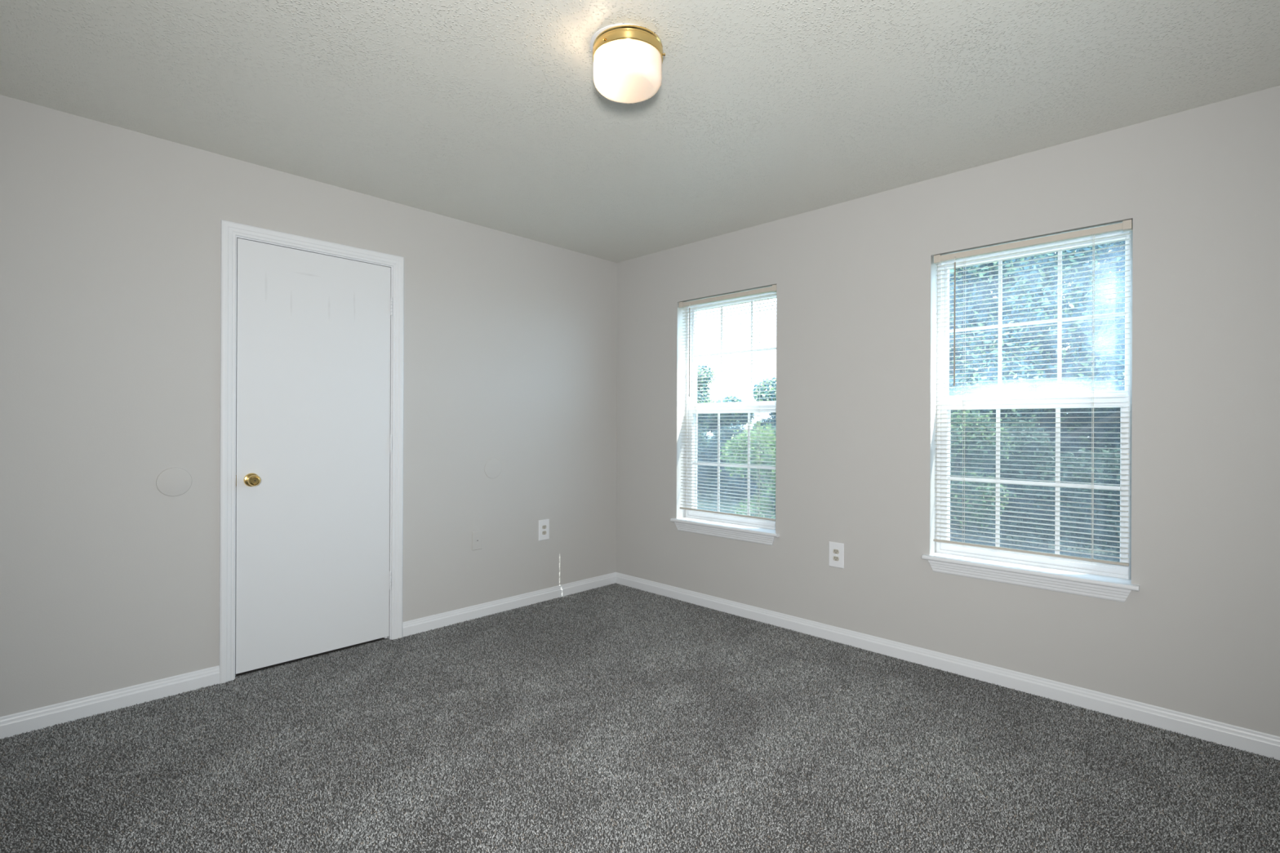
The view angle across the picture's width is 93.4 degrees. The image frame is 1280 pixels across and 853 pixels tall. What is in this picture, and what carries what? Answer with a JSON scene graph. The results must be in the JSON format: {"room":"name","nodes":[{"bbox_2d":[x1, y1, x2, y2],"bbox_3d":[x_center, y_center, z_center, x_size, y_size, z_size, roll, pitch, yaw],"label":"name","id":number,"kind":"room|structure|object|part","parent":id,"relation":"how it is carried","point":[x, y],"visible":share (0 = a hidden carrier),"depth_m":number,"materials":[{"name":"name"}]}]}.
{"room":"empty bedroom","nodes":[
{"label":"empty bedroom","id":0,"kind":"room"},
{"bbox_2d":[0,94,617,716],"bbox_3d":[-1.500,-0.033,3.327,0.120,2.440,3.670,0,0,44],"label":"wall","id":1,"kind":"structure","parent":0,"point":[110,234],"depth_m":2.69,"materials":[{"name":"paint"}]},
{"bbox_2d":[0,666,219,739],"bbox_3d":[-2.302,1.143,2.409,0.013,0.081,1.042,0,0,44],"label":"baseboard","id":2,"kind":"structure","parent":1,"relation":"attached to","point":[11,725],"depth_m":2.49,"materials":[{"name":"white paint"}]},
{"bbox_2d":[155,467,191,496],"bbox_3d":[-2.056,0.245,2.665,0.005,0.127,0.127,0,0,44],"label":"round cover","id":3,"kind":"object","parent":1,"relation":"attached to","point":[171,482],"visible":1,"depth_m":2.66,"materials":[{"name":"grey plastic"}]},
{"bbox_2d":[218,219,404,684],"bbox_3d":[-1.661,0.116,3.118,0.181,2.142,0.862,0,0,44],"label":"door","id":4,"kind":"structure","parent":1,"relation":"in","point":[311,420],"depth_m":3.05,"materials":[{"name":"white paint"}]},
{"bbox_3d":[-1.828,0.255,2.855,0.053,0.054,0.054,0,0,44],"label":"knob","id":5,"kind":"part","parent":4,"relation":"part of","materials":[{"name":"gold metal"}]},
{"bbox_2d":[471,530,482,551],"bbox_3d":[-1.010,0.707,3.745,0.008,0.116,0.070,0,0,44],"label":"wall plate","id":6,"kind":"object","parent":1,"relation":"attached to","point":[477,536],"visible":1,"depth_m":3.74,"materials":[{"name":"grey plastic"}]},
{"bbox_2d":[484,458,501,478],"bbox_3d":[-0.931,0.268,3.828,0.003,0.125,0.125,0,0,44],"label":"round cover","id":7,"kind":"object","parent":1,"relation":"attached to","point":[492,468],"visible":1,"depth_m":3.82,"materials":[{"name":"grey plastic"}]},
{"bbox_2d":[402,572,615,637],"bbox_3d":[-0.760,1.149,4.001,0.013,0.081,1.666,0,0,44],"label":"baseboard","id":8,"kind":"structure","parent":1,"relation":"attached to","point":[423,624],"depth_m":3.86,"materials":[{"name":"white paint"}]},
{"bbox_2d":[538,519,549,541],"bbox_3d":[-0.654,0.705,4.112,0.008,0.139,0.089,0,0,44],"label":"electrical outlet","id":9,"kind":"object","parent":1,"relation":"attached to","point":[544,525],"visible":1,"depth_m":4.11,"materials":[{"name":"white plastic"}]},
{"bbox_2d":[0,0,1279,262],"bbox_3d":[-0.240,-1.307,2.250,4.680,0.120,3.870,0,0,44],"label":"ceiling","id":10,"kind":"structure","parent":0,"point":[493,114],"depth_m":2.23,"materials":[{"name":"white paint"}]},
{"bbox_2d":[590,23,665,102],"bbox_3d":[-0.043,-1.176,1.978,0.234,0.140,0.239,0,0,44],"label":"ceiling light","id":11,"kind":"object","parent":10,"relation":"attached to","point":[628,58],"visible":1,"depth_m":1.90,"materials":[{"name":"white glass"}]},
{"bbox_2d":[0,583,1279,852],"bbox_3d":[-0.321,1.252,2.179,4.680,0.120,3.670,0,0,44],"label":"floor","id":12,"kind":"structure","parent":0,"point":[523,619],"depth_m":2.08,"materials":[{"name":"grey carpet"}]},
{"bbox_2d":[0,582,1279,852],"bbox_3d":[-0.065,1.189,2.002,3.842,0.008,3.546,0,0,44],"label":"carpet","id":13,"kind":"structure","parent":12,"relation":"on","point":[614,599],"depth_m":2.19,"materials":[{"name":"grey carpet"}]},
{"bbox_2d":[615,85,1279,737],"bbox_3d":[1.031,0.037,3.569,4.680,2.560,0.200,0,0,44],"label":"wall","id":14,"kind":"structure","parent":0,"point":[855,281],"depth_m":2.79,"materials":[{"name":"paint"}]},
{"bbox_2d":[670,291,779,545],"bbox_3d":[0.595,-0.071,3.967,0.839,1.581,0.232,0,0,44],"label":"window","id":15,"kind":"structure","parent":14,"relation":"in","point":[762,531],"depth_m":4.07,"materials":[{"name":"white plastic"}]},
{"bbox_3d":[0.657,0.243,4.033,0.727,0.785,0.008,0,0,44],"label":"screen frame","id":16,"kind":"part","parent":15,"relation":"part of","materials":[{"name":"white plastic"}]},
{"bbox_3d":[0.558,0.649,3.932,0.839,0.020,0.134,0,0,44],"label":"sill","id":17,"kind":"part","parent":15,"relation":"part of","materials":[{"name":"white paint"}]},
{"bbox_2d":[679,284,776,520],"bbox_3d":[0.550,-0.143,3.915,0.770,1.430,0.045,0,0,44],"label":"blind","id":18,"kind":"object","parent":15,"relation":"attached to","point":[771,289],"visible":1,"depth_m":3.88,"materials":[{"name":"white plastic"}]},
{"bbox_3d":[0.376,-0.132,4.087,0.006,1.386,0.029,0,0,44],"label":"ladder cord","id":19,"kind":"part","parent":18,"relation":"part of","materials":[{"name":"white fabric"}]},
{"bbox_3d":[0.552,0.564,3.913,0.752,0.013,0.026,0,0,44],"label":"rail","id":20,"kind":"part","parent":18,"relation":"part of","materials":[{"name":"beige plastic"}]},
{"bbox_3d":[0.737,-0.131,3.736,0.006,1.386,0.029,0,0,44],"label":"ladder cord","id":21,"kind":"part","parent":18,"relation":"part of","materials":[{"name":"white fabric"}]},
{"bbox_3d":[0.617,0.245,3.991,0.757,0.770,0.032,0,0,44],"label":"sash","id":22,"kind":"part","parent":15,"relation":"part of","materials":[{"name":"white plastic"}]},
{"bbox_3d":[0.643,-0.485,4.015,0.757,0.725,0.024,0,0,44],"label":"sash","id":23,"kind":"part","parent":15,"relation":"part of","materials":[{"name":"white plastic"}]},
{"bbox_2d":[693,413,775,515],"bbox_3d":[0.618,0.248,3.993,0.689,0.673,0.004,0,0,44],"label":"grille","id":24,"kind":"object","parent":15,"relation":"attached to","point":[718,414],"depth_m":4.07,"materials":[{"name":"white plastic"}]},
{"bbox_2d":[694,302,776,402],"bbox_3d":[0.641,-0.490,4.013,0.712,0.655,0.004,0,0,44],"label":"grille","id":25,"kind":"object","parent":15,"relation":"attached to","point":[751,351],"depth_m":4.09,"materials":[{"name":"white plastic"}]},
{"bbox_2d":[828,541,844,568],"bbox_3d":[1.093,0.716,3.361,0.089,0.139,0.008,0,0,44],"label":"electrical outlet","id":26,"kind":"object","parent":14,"relation":"attached to","point":[836,550],"visible":1,"depth_m":3.36,"materials":[{"name":"white plastic"}]},
{"bbox_2d":[833,555,839,560],"bbox_3d":[1.091,0.735,3.360,0.034,0.024,0.003,0,0,44],"label":"receptacle","id":27,"kind":"object","parent":26,"relation":"attached to","point":[835,557],"depth_m":3.36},
{"bbox_2d":[833,549,839,554],"bbox_3d":[1.091,0.696,3.360,0.034,0.024,0.003,0,0,44],"label":"receptacle","id":28,"kind":"object","parent":26,"relation":"attached to","point":[835,551],"depth_m":3.36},
{"bbox_2d":[615,572,1279,760],"bbox_3d":[1.186,1.158,3.267,3.830,0.081,0.013,0,0,44],"label":"baseboard","id":29,"kind":"structure","parent":14,"relation":"attached to","point":[1242,739],"depth_m":2.78,"materials":[{"name":"white paint"}]},
{"bbox_2d":[921,230,1139,602],"bbox_3d":[1.792,-0.066,2.807,0.839,1.581,0.232,0,0,44],"label":"window","id":30,"kind":"structure","parent":14,"relation":"in","point":[1111,582],"depth_m":2.77,"materials":[{"name":"white plastic"}]},
{"bbox_3d":[1.855,0.249,2.873,0.727,0.785,0.008,0,0,44],"label":"screen frame","id":31,"kind":"part","parent":30,"relation":"part of","materials":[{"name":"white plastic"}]},
{"bbox_3d":[1.755,0.655,2.772,0.839,0.020,0.134,0,0,44],"label":"sill","id":32,"kind":"part","parent":30,"relation":"part of","materials":[{"name":"white paint"}]},
{"bbox_2d":[933,219,1133,566],"bbox_3d":[1.748,-0.138,2.754,0.770,1.430,0.045,0,0,44],"label":"blind","id":33,"kind":"object","parent":30,"relation":"attached to","point":[1126,225],"visible":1,"depth_m":2.72,"materials":[{"name":"white plastic"}]},
{"bbox_3d":[1.573,-0.127,2.926,0.006,1.386,0.029,0,0,44],"label":"ladder cord","id":34,"kind":"part","parent":33,"relation":"part of","materials":[{"name":"white fabric"}]},
{"bbox_3d":[1.746,0.570,2.756,0.761,0.013,0.026,0,0,44],"label":"rail","id":35,"kind":"part","parent":33,"relation":"part of","materials":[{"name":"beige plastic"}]},
{"bbox_3d":[1.935,-0.125,2.576,0.006,1.386,0.029,0,0,44],"label":"ladder cord","id":36,"kind":"part","parent":33,"relation":"part of","materials":[{"name":"white fabric"}]},
{"bbox_2d":[947,408,1119,554],"bbox_3d":[1.815,0.254,2.832,0.689,0.673,0.004,0,0,44],"label":"grille","id":37,"kind":"object","parent":30,"relation":"attached to","point":[1057,410],"depth_m":2.90,"materials":[{"name":"white plastic"}]},
{"bbox_3d":[1.814,0.250,2.831,0.757,0.770,0.032,0,0,44],"label":"sash","id":38,"kind":"part","parent":30,"relation":"part of","materials":[{"name":"white plastic"}]},
{"bbox_3d":[1.840,-0.479,2.855,0.757,0.725,0.024,0,0,44],"label":"sash","id":39,"kind":"part","parent":30,"relation":"part of","materials":[{"name":"white plastic"}]},
{"bbox_2d":[947,248,1124,394],"bbox_3d":[1.838,-0.484,2.852,0.712,0.655,0.004,0,0,44],"label":"grille","id":40,"kind":"object","parent":30,"relation":"attached to","point":[1059,307],"depth_m":2.85,"materials":[{"name":"white plastic"}]},
{"label":"outside","id":41,"kind":"structure","parent":0,"visible":0},
{"bbox_2d":[697,439,1119,561],"bbox_3d":[10.004,1.724,36.677,90.000,0.100,59.750,0,0,44],"label":"lawn","id":42,"kind":"structure","parent":41,"point":[1004,541],"depth_m":8.74,"materials":[{"name":"green plant"}]},
{"bbox_2d":[697,363,716,448],"bbox_3d":[1.824,-0.260,20.857,1.899,3.852,1.896,0,0,20],"label":"tree","id":43,"kind":"object","parent":42,"relation":"on","point":[702,421],"visible":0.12,"depth_m":20.52,"materials":[{"name":"green plant"}]},
{"bbox_2d":[702,395,754,433],"bbox_3d":[5.239,-0.166,38.428,4.489,3.686,4.004,0,0,38],"label":"tree","id":44,"kind":"object","parent":42,"relation":"on","point":[725,418],"visible":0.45,"depth_m":37.64,"materials":[{"name":"green plant"}]},
{"bbox_2d":[697,420,776,501],"bbox_3d":[2.092,0.786,13.555,5.554,1.843,1.221,0,0,43],"label":"hedge","id":45,"kind":"object","parent":42,"relation":"on","point":[707,453],"visible":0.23,"depth_m":13.54,"materials":[{"name":"green plant"}]},
{"bbox_2d":[720,421,776,518],"bbox_3d":[1.660,0.790,7.374,1.374,1.759,1.093,0,0,-24],"label":"shrub","id":46,"kind":"object","parent":42,"relation":"on","point":[740,440],"visible":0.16,"depth_m":7.23,"materials":[{"name":"green plant"}]},
{"bbox_2d":[751,377,776,435],"bbox_3d":[8.540,-0.581,34.879,4.393,4.542,4.147,0,0,44],"label":"tree","id":47,"kind":"object","parent":42,"relation":"on","point":[771,393],"visible":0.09,"depth_m":34.75,"materials":[{"name":"green plant"}]},
{"bbox_2d":[950,409,1017,541],"bbox_3d":[3.839,0.681,7.396,1.346,1.998,1.163,0,0,33],"label":"shrub","id":48,"kind":"object","parent":42,"relation":"on","point":[954,415],"visible":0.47,"depth_m":7.11,"materials":[{"name":"green plant"}]},
{"bbox_2d":[950,412,1119,559],"bbox_3d":[5.508,0.698,8.143,5.701,2.092,1.234,0,0,44],"label":"hedge","id":49,"kind":"object","parent":42,"relation":"on","point":[1010,424],"visible":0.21,"depth_m":7.91,"materials":[{"name":"green plant"}]},
{"bbox_2d":[948,240,1125,515],"bbox_3d":[7.419,-1.659,11.106,6.043,6.705,4.456,0,0,44],"label":"tree","id":50,"kind":"object","parent":42,"relation":"on","point":[1020,412],"visible":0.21,"depth_m":10.42,"materials":[{"name":"green plant"}]}
]}

